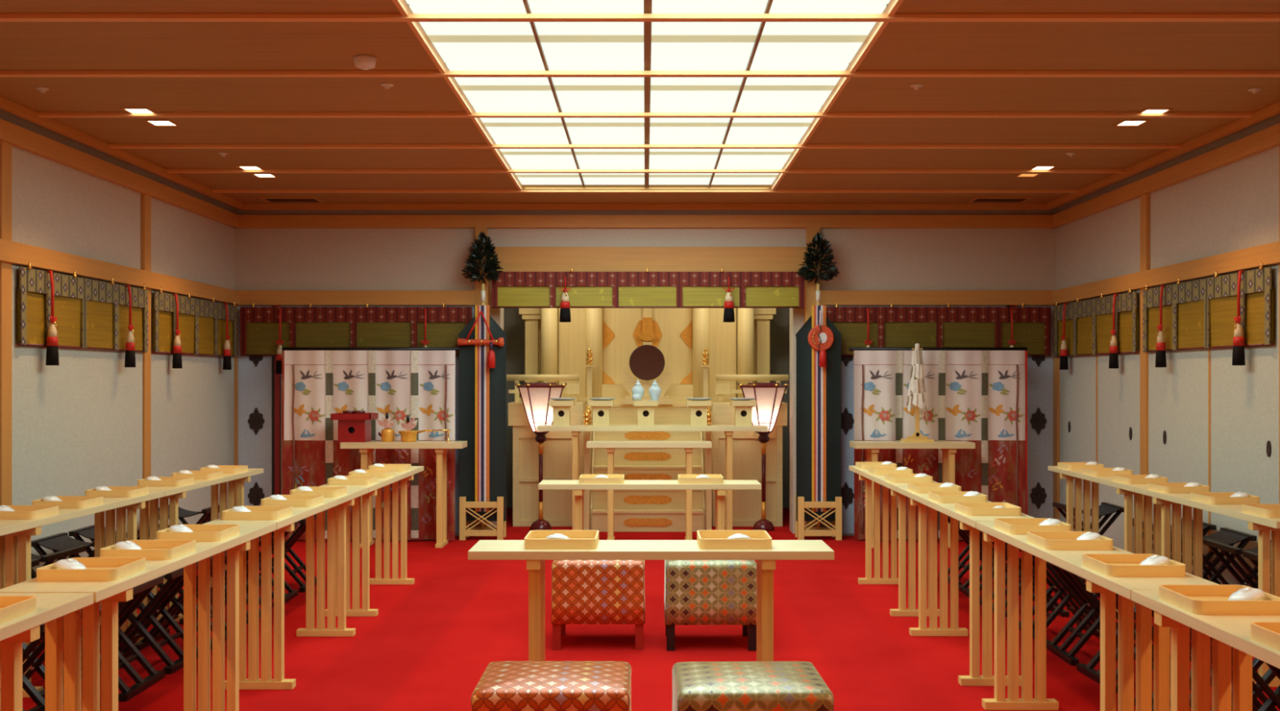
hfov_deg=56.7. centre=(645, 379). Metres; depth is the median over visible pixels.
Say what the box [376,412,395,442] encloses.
kettle
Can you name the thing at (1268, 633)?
wooden tray
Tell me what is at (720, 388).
railing
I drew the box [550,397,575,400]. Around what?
plate
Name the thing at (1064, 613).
folding stool
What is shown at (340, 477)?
dish
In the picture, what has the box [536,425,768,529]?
table
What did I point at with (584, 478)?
wooden tray
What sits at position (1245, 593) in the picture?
dish
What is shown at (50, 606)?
table
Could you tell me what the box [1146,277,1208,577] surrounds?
door
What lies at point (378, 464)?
dish
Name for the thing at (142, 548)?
tray
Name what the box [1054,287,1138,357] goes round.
bamboo blind
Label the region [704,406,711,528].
post
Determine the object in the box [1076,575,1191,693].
folding stool
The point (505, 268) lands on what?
trim
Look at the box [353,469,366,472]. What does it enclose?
dish
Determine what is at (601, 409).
stand
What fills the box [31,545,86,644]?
folding stool
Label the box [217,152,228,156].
sprinkler head
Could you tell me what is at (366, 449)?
table
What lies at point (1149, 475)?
dish
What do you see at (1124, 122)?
recessed light
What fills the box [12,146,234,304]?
wall
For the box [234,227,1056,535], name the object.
wall
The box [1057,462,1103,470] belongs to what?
wooden tray
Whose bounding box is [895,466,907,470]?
dish
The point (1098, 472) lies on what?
wooden tray
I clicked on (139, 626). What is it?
folding stool
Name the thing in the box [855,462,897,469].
wooden tray
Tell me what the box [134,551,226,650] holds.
folding stool
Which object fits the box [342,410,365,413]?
cup stack
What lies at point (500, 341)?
case
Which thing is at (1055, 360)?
trim
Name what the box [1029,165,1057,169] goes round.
recessed light
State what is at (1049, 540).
wooden tray
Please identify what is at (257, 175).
recessed light
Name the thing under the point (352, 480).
wooden tray
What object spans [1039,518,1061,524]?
dish
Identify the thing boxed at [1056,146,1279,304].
wall
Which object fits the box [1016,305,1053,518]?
door
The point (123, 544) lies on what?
dish
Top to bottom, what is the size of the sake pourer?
0.225 m
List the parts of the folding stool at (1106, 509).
leg, leg, leg, leg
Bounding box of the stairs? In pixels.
[590,404,705,532]
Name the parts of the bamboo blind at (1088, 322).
rod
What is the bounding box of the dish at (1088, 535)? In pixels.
[1076,532,1101,539]
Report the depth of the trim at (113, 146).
7.79 m
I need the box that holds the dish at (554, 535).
[545,533,568,538]
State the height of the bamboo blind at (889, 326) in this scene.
0.468 m
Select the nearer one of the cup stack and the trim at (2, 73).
the trim at (2, 73)
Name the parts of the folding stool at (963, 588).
leg, leg, leg, leg, leg, leg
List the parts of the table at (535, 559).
leg, leg, leg, leg, leg, leg, leg, leg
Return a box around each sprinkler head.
[35,87,49,93]
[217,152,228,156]
[380,83,393,88]
[910,84,923,89]
[1065,152,1075,156]
[1247,88,1262,93]
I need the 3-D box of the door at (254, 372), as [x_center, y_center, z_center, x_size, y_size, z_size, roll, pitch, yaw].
[-3.454,0.350,10.482,0.299,2.020,0.035,0,0,0]
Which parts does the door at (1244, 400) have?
pull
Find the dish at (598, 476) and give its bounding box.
[595,475,608,477]
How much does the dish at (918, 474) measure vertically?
0.042 m
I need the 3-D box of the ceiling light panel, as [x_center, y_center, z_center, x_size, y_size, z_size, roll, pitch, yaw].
[0.010,-1.567,6.391,2.073,0.059,6.463,0,0,0]
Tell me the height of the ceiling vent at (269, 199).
0.012 m
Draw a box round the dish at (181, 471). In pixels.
[178,470,192,473]
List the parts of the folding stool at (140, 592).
leg, leg, leg, leg, leg, leg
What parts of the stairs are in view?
gold plate, gold plate, gold plate, gold plate, gold plate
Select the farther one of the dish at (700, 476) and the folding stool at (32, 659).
the dish at (700, 476)
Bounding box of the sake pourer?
[398,414,449,442]
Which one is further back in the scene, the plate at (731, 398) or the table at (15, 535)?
the plate at (731, 398)
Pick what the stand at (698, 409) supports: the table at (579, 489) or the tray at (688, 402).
the tray at (688, 402)
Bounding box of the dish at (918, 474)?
[914,473,927,476]
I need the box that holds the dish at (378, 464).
[373,462,384,466]
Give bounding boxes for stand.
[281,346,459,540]
[330,413,377,442]
[548,400,574,426]
[588,400,613,426]
[633,400,657,426]
[685,400,711,426]
[729,400,756,426]
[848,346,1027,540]
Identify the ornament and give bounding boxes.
[808,310,834,367]
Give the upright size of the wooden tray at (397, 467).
0.036 m
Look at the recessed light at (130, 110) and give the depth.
6.79 m
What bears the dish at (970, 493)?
on the wooden tray at (942, 497)
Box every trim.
[0,13,1279,22]
[0,71,1279,77]
[0,96,1279,209]
[0,108,1279,214]
[0,118,1279,227]
[0,140,12,505]
[0,238,239,304]
[37,112,1253,117]
[109,144,1181,148]
[140,193,151,539]
[166,168,1124,173]
[212,189,1078,192]
[234,305,237,506]
[235,290,475,305]
[238,214,1053,227]
[244,204,1045,209]
[271,305,280,536]
[475,226,489,527]
[489,246,806,265]
[489,279,804,533]
[490,265,806,272]
[804,226,820,527]
[820,290,1054,305]
[1052,240,1279,304]
[1053,303,1061,519]
[1139,193,1150,553]
[1279,143,1279,503]
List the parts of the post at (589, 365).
post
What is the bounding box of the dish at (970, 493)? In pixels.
[962,491,980,496]
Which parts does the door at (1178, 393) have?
pull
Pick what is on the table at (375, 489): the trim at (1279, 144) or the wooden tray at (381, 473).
the wooden tray at (381, 473)
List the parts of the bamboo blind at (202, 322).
rod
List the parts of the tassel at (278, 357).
crown, cord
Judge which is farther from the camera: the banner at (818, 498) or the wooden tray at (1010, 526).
the banner at (818, 498)
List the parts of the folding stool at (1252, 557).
leg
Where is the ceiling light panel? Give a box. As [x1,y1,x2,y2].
[391,0,903,190]
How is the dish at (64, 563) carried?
on the wooden tray at (98, 569)
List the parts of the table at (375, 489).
leg, leg, leg, leg, leg, leg, leg, leg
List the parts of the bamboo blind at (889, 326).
rod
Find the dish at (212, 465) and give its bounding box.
[206,464,218,467]
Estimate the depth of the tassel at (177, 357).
8.96 m
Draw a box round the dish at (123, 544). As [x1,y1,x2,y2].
[114,541,142,549]
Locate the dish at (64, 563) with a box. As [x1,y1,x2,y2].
[54,559,86,568]
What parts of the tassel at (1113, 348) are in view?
crown, cord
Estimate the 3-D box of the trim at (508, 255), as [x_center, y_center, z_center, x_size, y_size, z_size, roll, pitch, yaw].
[0.011,-1.092,10.540,2.821,0.168,0.160,0,0,0]
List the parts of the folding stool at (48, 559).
leg, leg, leg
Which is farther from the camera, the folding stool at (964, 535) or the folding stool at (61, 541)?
the folding stool at (964, 535)
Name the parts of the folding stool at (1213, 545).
leg, leg, leg, leg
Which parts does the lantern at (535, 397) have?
paper pane, paper pane, frame, paper pane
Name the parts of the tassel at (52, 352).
crown, cord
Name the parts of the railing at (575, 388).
rail, rail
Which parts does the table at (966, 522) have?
leg, leg, leg, leg, leg, leg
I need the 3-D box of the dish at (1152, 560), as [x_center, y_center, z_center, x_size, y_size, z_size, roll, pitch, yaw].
[1.622,0.580,3.777,0.090,0.042,0.094,0,0,7]
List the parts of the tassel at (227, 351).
crown, cord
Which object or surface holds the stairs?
on the floor
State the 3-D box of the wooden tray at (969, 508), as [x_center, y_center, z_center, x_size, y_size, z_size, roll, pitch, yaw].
[1.569,0.592,5.440,0.245,0.036,0.245,0,0,0]
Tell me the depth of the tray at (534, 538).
4.52 m
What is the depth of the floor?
6.26 m
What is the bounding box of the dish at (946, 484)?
[939,482,955,486]
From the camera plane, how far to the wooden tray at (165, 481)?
6.78 m
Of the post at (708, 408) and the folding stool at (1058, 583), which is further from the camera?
the post at (708, 408)
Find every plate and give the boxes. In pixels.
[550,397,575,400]
[589,397,615,400]
[686,397,712,400]
[728,397,755,400]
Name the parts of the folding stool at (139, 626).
leg, leg, leg, leg, leg, leg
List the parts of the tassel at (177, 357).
cord, crown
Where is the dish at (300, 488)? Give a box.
[297,485,313,490]
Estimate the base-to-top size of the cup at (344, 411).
0.060 m
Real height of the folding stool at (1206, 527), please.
0.474 m
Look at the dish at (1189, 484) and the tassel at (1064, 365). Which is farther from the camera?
the tassel at (1064, 365)
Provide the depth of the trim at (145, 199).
8.59 m
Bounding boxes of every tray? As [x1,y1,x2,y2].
[0,505,58,519]
[0,595,36,624]
[31,496,102,508]
[36,557,145,581]
[84,486,148,497]
[85,567,117,568]
[100,539,195,559]
[137,476,194,486]
[142,548,169,549]
[156,524,239,542]
[171,471,223,479]
[200,465,248,473]
[222,506,292,519]
[260,494,324,506]
[289,486,346,497]
[327,475,377,485]
[330,413,377,420]
[348,469,395,478]
[368,463,411,471]
[524,529,599,549]
[533,537,595,538]
[548,400,574,405]
[578,474,624,484]
[588,400,613,405]
[633,400,657,405]
[677,474,723,484]
[685,400,711,405]
[697,529,772,549]
[701,537,762,538]
[729,400,756,405]
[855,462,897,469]
[868,466,912,475]
[884,473,933,483]
[907,483,961,493]
[928,491,986,503]
[955,502,1021,515]
[994,518,1071,534]
[1026,531,1112,550]
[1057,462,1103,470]
[1082,467,1133,476]
[1082,553,1185,577]
[1106,563,1140,564]
[1112,474,1168,484]
[1147,482,1209,493]
[1158,584,1279,614]
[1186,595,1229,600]
[1190,492,1259,504]
[1242,503,1279,518]
[1250,622,1279,651]
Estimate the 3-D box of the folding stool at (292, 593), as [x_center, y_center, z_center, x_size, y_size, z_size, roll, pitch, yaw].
[-2.425,1.143,7.400,0.400,0.474,0.420,0,0,-1]
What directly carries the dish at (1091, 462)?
on the wooden tray at (1065, 465)
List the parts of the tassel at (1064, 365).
crown, cord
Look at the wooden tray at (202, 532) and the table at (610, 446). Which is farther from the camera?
the table at (610, 446)
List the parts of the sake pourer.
handle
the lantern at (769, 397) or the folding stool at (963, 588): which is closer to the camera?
the folding stool at (963, 588)
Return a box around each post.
[583,409,590,529]
[584,348,594,474]
[584,405,592,528]
[700,347,711,474]
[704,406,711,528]
[706,409,711,529]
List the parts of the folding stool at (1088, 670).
leg, leg, leg, leg, leg, leg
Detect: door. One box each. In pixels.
[12,264,142,579]
[151,289,234,530]
[237,305,271,506]
[280,305,475,533]
[820,305,1006,533]
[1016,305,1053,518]
[1058,297,1096,531]
[1096,289,1139,553]
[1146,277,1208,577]
[1208,264,1279,586]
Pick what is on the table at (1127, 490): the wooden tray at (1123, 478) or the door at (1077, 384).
the wooden tray at (1123, 478)
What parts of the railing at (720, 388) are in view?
rail, rail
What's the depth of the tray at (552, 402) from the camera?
10.40 m
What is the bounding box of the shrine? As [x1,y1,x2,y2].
[519,307,776,456]
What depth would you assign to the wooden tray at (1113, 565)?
3.68 m
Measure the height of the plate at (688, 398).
0.022 m
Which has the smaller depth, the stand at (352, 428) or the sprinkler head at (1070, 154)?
the sprinkler head at (1070, 154)
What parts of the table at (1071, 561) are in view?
leg, leg, leg, leg, leg, leg, leg, leg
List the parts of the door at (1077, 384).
pull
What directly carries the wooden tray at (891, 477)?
on the table at (864, 474)
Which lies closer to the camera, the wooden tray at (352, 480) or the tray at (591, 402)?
the wooden tray at (352, 480)
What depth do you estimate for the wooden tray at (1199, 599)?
3.14 m
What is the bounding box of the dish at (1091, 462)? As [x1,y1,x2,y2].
[1085,461,1097,464]
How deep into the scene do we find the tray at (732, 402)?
10.40 m
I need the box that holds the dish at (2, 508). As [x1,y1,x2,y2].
[0,505,14,511]
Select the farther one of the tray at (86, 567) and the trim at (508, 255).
the trim at (508, 255)
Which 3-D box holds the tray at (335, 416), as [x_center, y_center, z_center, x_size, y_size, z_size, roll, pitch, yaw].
[-2.421,0.303,9.870,0.329,0.052,0.280,0,0,0]
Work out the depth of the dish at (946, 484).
6.45 m
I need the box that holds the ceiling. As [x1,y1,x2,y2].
[0,0,1279,204]
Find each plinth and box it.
[507,401,586,526]
[709,401,786,526]
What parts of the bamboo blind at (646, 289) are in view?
rod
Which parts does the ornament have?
hanging cord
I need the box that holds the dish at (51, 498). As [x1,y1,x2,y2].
[42,495,62,501]
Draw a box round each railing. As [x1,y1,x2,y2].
[506,374,580,402]
[714,374,788,402]
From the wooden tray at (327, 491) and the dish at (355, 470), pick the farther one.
the dish at (355, 470)
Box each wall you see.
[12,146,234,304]
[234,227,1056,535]
[503,307,789,508]
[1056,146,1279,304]
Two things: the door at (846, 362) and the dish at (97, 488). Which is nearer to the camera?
the dish at (97, 488)
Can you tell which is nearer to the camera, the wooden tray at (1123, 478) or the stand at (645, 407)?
the wooden tray at (1123, 478)
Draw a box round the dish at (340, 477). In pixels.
[333,475,347,479]
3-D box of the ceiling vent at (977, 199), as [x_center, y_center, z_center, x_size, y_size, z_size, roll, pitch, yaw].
[3.034,-1.544,10.160,0.480,0.012,0.260,0,0,0]
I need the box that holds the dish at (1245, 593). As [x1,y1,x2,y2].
[1227,587,1266,600]
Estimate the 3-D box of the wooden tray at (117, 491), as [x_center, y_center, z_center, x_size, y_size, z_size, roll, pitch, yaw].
[-2.794,0.592,6.270,0.245,0.036,0.245,0,0,0]
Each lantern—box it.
[515,382,566,530]
[737,382,789,531]
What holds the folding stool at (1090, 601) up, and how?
on the floor
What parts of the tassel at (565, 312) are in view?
cord, crown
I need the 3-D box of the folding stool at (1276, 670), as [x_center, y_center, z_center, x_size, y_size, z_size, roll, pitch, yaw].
[2.255,1.143,3.800,0.400,0.474,0.420,0,0,0]
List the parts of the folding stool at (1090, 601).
leg, leg, leg, leg, leg, leg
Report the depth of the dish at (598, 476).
6.97 m
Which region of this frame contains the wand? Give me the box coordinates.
[900,343,934,442]
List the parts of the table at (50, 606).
leg, leg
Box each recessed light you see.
[120,107,156,113]
[143,120,180,126]
[235,165,264,169]
[250,173,278,177]
[1014,173,1041,177]
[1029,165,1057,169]
[1113,120,1150,126]
[1138,108,1173,113]
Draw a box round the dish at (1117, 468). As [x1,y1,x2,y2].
[1111,466,1125,471]
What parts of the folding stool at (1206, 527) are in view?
leg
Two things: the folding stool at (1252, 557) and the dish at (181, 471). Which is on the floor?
the folding stool at (1252, 557)
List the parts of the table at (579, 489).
leg, leg, leg, leg, leg, leg, leg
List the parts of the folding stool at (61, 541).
leg, leg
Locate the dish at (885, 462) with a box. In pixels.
[880,461,892,464]
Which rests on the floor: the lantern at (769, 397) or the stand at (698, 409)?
the lantern at (769, 397)
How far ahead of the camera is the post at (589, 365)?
11.40 m
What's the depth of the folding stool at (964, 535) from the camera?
8.08 m
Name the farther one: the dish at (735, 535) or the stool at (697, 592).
the stool at (697, 592)
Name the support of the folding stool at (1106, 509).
on the floor
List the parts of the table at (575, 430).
leg, leg, leg, leg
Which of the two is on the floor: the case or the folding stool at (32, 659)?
the folding stool at (32, 659)
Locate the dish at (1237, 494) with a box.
[1229,492,1248,497]
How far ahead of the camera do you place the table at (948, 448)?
9.76 m
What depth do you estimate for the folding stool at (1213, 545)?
6.54 m
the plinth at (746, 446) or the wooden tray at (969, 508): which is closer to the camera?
the wooden tray at (969, 508)
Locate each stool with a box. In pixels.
[22,608,82,710]
[31,532,126,564]
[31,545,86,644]
[31,559,39,652]
[33,576,164,702]
[68,523,159,608]
[99,561,198,674]
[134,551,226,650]
[158,504,219,528]
[179,536,272,624]
[224,521,298,607]
[246,513,316,592]
[471,661,631,710]
[551,560,644,649]
[663,560,756,650]
[671,661,834,710]
[938,515,1007,585]
[958,520,1035,600]
[979,530,1069,617]
[1018,548,1100,639]
[1046,561,1152,665]
[1052,502,1124,535]
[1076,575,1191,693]
[1132,518,1216,563]
[1133,609,1257,710]
[1170,527,1257,584]
[1189,627,1279,710]
[1203,539,1271,594]
[1243,551,1271,584]
[1265,662,1279,679]
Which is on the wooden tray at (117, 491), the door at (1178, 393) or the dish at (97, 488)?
the dish at (97, 488)
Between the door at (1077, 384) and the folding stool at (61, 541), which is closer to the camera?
the folding stool at (61, 541)
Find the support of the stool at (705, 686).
on the floor
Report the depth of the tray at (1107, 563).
3.90 m
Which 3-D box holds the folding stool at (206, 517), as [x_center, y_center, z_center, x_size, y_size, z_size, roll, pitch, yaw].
[-3.273,1.143,8.500,0.400,0.474,0.420,0,0,0]
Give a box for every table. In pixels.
[0,490,164,697]
[0,522,276,710]
[0,592,93,710]
[133,468,263,621]
[208,487,368,689]
[320,466,423,616]
[340,440,466,547]
[467,540,834,661]
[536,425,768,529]
[537,480,761,529]
[586,440,711,540]
[848,465,939,616]
[849,440,975,547]
[897,486,1035,685]
[976,521,1217,710]
[1048,466,1161,612]
[1131,590,1279,710]
[1134,487,1279,687]
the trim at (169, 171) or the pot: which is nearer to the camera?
the trim at (169, 171)
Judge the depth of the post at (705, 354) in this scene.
11.40 m
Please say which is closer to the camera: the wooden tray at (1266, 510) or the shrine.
the wooden tray at (1266, 510)
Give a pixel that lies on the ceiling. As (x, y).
(24, 46)
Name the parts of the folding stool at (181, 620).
leg, leg, leg, leg, leg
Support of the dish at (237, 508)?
on the wooden tray at (258, 513)
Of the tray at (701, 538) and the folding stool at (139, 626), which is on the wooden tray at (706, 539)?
the tray at (701, 538)
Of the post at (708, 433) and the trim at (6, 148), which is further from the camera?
the post at (708, 433)
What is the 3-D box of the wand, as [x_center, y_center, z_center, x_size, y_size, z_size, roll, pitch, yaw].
[2.264,0.104,9.874,0.240,0.820,0.192,0,0,0]
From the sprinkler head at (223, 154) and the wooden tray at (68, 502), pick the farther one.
the sprinkler head at (223, 154)
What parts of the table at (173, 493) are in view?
leg, leg, leg, leg, leg, leg, leg, leg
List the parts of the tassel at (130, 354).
cord, crown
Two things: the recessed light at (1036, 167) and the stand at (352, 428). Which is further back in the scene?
the stand at (352, 428)
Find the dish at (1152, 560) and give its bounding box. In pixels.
[1139,555,1169,564]
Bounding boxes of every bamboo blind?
[17,262,147,352]
[152,287,236,357]
[240,302,472,355]
[491,267,804,307]
[826,302,1051,355]
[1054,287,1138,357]
[1142,262,1274,352]
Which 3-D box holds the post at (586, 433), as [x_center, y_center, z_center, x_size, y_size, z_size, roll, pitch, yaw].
[-0.536,0.824,10.800,0.099,1.112,0.099,0,0,0]
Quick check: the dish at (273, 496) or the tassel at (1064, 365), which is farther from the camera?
the tassel at (1064, 365)
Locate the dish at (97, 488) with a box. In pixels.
[94,485,111,490]
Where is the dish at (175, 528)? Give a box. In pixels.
[168,524,193,532]
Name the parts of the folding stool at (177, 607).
leg, leg, leg, leg, leg, leg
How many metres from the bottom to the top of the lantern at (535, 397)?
1.361 m
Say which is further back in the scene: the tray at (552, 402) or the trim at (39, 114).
the tray at (552, 402)
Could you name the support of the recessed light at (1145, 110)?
in the ceiling
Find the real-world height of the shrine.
2.550 m
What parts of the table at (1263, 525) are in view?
leg, leg, leg, leg, leg, leg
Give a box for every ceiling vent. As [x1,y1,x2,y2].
[259,196,324,203]
[967,196,1032,203]
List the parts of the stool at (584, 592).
leg, leg, leg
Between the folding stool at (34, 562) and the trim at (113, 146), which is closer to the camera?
the folding stool at (34, 562)
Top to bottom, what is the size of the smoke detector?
0.057 m
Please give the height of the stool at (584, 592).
0.465 m
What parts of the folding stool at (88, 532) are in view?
leg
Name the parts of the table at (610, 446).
leg, leg, leg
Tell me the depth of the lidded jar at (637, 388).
10.50 m
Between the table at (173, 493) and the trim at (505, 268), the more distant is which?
the trim at (505, 268)
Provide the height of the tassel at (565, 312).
0.398 m
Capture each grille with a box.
[263,198,319,202]
[971,198,1027,202]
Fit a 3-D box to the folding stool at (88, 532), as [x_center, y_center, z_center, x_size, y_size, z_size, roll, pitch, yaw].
[-3.261,1.143,7.300,0.400,0.474,0.420,0,0,-1]
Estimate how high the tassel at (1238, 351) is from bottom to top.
0.568 m
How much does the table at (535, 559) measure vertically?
0.770 m
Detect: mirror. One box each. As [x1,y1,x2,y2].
[621,344,672,404]
[818,332,826,342]
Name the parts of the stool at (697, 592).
leg, leg, leg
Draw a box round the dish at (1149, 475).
[1145,474,1159,477]
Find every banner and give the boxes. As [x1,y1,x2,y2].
[458,231,506,540]
[795,231,841,540]
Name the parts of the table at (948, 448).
leg, leg, leg, leg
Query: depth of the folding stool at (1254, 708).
4.81 m
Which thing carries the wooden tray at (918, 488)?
on the table at (966, 522)
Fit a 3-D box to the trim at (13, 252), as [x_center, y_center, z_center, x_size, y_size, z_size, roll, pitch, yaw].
[-3.610,-0.725,3.950,0.060,0.120,13.100,0,0,0]
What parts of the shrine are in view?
wall panel, hinge plate, corner plate, shrine door, lock plate, door sill, lock plate, shrine door, hinge plate, corner plate, wall panel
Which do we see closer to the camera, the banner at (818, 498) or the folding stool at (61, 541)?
the folding stool at (61, 541)
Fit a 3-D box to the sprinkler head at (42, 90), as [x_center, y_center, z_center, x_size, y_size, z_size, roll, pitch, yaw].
[-3.205,-1.538,6.301,0.068,0.021,0.068,0,0,0]
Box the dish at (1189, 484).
[1183,482,1199,486]
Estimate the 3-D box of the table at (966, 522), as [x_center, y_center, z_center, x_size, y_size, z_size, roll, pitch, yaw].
[1.581,0.995,5.949,0.306,0.770,1.655,0,0,0]
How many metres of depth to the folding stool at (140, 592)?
5.30 m
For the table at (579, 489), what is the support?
on the floor
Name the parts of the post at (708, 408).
post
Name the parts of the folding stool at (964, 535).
leg, leg, leg, leg, leg, leg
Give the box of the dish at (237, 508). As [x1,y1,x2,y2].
[231,506,251,511]
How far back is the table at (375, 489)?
7.26 m
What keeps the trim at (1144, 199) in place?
attached to the wall at (1233, 206)
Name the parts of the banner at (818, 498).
stand post, stand post, stem, stand post, stand post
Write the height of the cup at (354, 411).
0.060 m
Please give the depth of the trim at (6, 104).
7.82 m
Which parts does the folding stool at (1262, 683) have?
leg, leg, leg, leg, leg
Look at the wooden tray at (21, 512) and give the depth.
5.24 m
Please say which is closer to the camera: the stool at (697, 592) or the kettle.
the stool at (697, 592)
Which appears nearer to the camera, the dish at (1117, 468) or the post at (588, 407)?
the dish at (1117, 468)
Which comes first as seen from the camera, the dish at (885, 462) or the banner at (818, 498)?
the dish at (885, 462)
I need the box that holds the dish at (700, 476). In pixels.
[696,475,709,477]
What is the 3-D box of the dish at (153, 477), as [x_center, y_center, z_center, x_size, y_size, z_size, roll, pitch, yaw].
[-2.857,0.580,6.893,0.090,0.042,0.093,0,0,-6]
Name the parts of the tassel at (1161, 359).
crown, cord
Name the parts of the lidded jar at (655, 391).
lid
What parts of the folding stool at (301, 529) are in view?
leg, leg, leg, leg, leg, leg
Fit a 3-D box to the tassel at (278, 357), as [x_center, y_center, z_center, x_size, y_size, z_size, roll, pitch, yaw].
[-3.204,-0.341,10.385,0.072,0.573,0.071,0,0,40]
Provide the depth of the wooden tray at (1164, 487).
6.38 m
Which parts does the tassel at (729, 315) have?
crown, cord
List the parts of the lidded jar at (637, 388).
lid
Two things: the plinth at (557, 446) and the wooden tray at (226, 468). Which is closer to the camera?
the wooden tray at (226, 468)
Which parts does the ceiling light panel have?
diffuser pane, diffuser pane, diffuser pane, diffuser pane, diffuser pane, diffuser pane, diffuser pane, diffuser pane, diffuser pane, diffuser pane, diffuser pane, diffuser pane, diffuser pane, diffuser pane, diffuser pane, diffuser pane, diffuser pane, diffuser pane, diffuser pane, diffuser pane, diffuser pane, diffuser pane, diffuser pane, diffuser pane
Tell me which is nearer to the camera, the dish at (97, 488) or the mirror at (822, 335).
the dish at (97, 488)
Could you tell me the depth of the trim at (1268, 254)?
7.94 m
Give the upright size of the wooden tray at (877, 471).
0.036 m
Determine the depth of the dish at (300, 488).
6.22 m
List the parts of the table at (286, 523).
leg, leg, leg, leg, leg, leg, leg, leg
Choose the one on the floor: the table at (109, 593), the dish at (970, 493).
the table at (109, 593)
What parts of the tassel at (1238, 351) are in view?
crown, cord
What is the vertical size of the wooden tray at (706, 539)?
0.036 m
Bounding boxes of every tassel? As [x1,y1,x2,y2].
[45,270,58,365]
[124,284,135,367]
[172,293,182,368]
[222,302,231,369]
[275,308,284,373]
[420,308,429,346]
[559,276,570,322]
[723,276,734,322]
[863,308,872,346]
[1007,308,1016,346]
[1059,302,1068,369]
[1108,293,1119,368]
[1155,284,1166,367]
[1231,270,1245,365]
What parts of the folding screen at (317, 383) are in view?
tie cord, curtain panel, curtain panel, rod, curtain panel, curtain panel, tie cord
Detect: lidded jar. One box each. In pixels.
[631,380,644,400]
[648,380,661,401]
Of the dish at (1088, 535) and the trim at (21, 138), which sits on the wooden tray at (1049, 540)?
the dish at (1088, 535)
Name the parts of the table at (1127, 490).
leg, leg, leg, leg, leg, leg, leg, leg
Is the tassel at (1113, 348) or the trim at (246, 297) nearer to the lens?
the tassel at (1113, 348)
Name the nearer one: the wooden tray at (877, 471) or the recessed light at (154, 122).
the recessed light at (154, 122)
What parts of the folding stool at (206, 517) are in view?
leg, leg, leg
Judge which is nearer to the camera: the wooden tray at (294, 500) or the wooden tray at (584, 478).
the wooden tray at (294, 500)
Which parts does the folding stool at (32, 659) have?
leg, leg, leg, leg, leg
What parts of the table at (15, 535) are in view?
leg, leg, leg, leg, leg, leg, leg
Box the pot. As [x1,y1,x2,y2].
[631,393,641,400]
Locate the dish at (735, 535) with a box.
[726,533,750,538]
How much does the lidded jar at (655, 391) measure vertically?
0.189 m
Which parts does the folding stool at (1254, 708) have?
leg, leg, leg, leg, leg, leg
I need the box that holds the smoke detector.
[353,54,377,70]
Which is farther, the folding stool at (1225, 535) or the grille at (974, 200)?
the grille at (974, 200)
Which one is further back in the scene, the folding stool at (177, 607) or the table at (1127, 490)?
the table at (1127, 490)
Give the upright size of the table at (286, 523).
0.770 m
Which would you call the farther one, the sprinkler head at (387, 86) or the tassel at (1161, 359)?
the tassel at (1161, 359)
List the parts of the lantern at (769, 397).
paper pane, frame, paper pane, paper pane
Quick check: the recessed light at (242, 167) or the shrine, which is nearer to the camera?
the recessed light at (242, 167)
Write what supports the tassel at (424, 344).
hanging from the bamboo blind at (300, 326)
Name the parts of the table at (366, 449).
leg, leg, leg, leg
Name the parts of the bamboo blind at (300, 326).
rod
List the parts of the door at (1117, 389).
pull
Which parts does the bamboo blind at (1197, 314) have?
rod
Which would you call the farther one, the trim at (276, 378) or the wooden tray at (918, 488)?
the trim at (276, 378)
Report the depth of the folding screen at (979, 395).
10.12 m
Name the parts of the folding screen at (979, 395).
tie cord, curtain panel, curtain panel, rod, curtain panel, curtain panel, tie cord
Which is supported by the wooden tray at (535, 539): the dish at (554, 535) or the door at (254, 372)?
the dish at (554, 535)
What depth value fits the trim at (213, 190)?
9.63 m
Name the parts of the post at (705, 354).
post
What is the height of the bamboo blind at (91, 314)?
0.489 m
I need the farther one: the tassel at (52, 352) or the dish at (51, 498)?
the tassel at (52, 352)
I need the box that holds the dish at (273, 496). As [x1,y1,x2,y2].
[268,494,286,499]
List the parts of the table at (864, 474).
leg, leg, leg, leg, leg, leg, leg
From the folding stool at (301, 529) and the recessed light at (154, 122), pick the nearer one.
the recessed light at (154, 122)
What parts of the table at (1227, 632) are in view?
leg, leg, leg, leg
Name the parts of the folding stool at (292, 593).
leg, leg, leg, leg, leg, leg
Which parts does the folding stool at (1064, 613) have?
leg, leg, leg, leg, leg, leg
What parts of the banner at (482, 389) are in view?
stand post, stand post, stem, stand post, stand post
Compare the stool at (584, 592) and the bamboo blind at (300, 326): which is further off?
the bamboo blind at (300, 326)
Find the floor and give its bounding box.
[22,508,1279,710]
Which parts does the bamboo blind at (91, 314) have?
rod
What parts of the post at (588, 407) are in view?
post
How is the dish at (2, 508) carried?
on the wooden tray at (21, 512)
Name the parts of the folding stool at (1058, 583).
leg, leg, leg, leg, leg, leg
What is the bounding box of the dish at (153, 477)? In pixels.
[146,475,160,479]
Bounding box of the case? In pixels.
[457,311,503,368]
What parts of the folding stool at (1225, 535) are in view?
leg, leg, leg, leg, leg, leg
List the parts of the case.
hanging cord, tassel cord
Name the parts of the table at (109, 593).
leg, leg, leg, leg, leg, leg, leg, leg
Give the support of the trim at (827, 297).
attached to the wall at (266, 259)
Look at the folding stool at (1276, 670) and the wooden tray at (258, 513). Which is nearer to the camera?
the folding stool at (1276, 670)

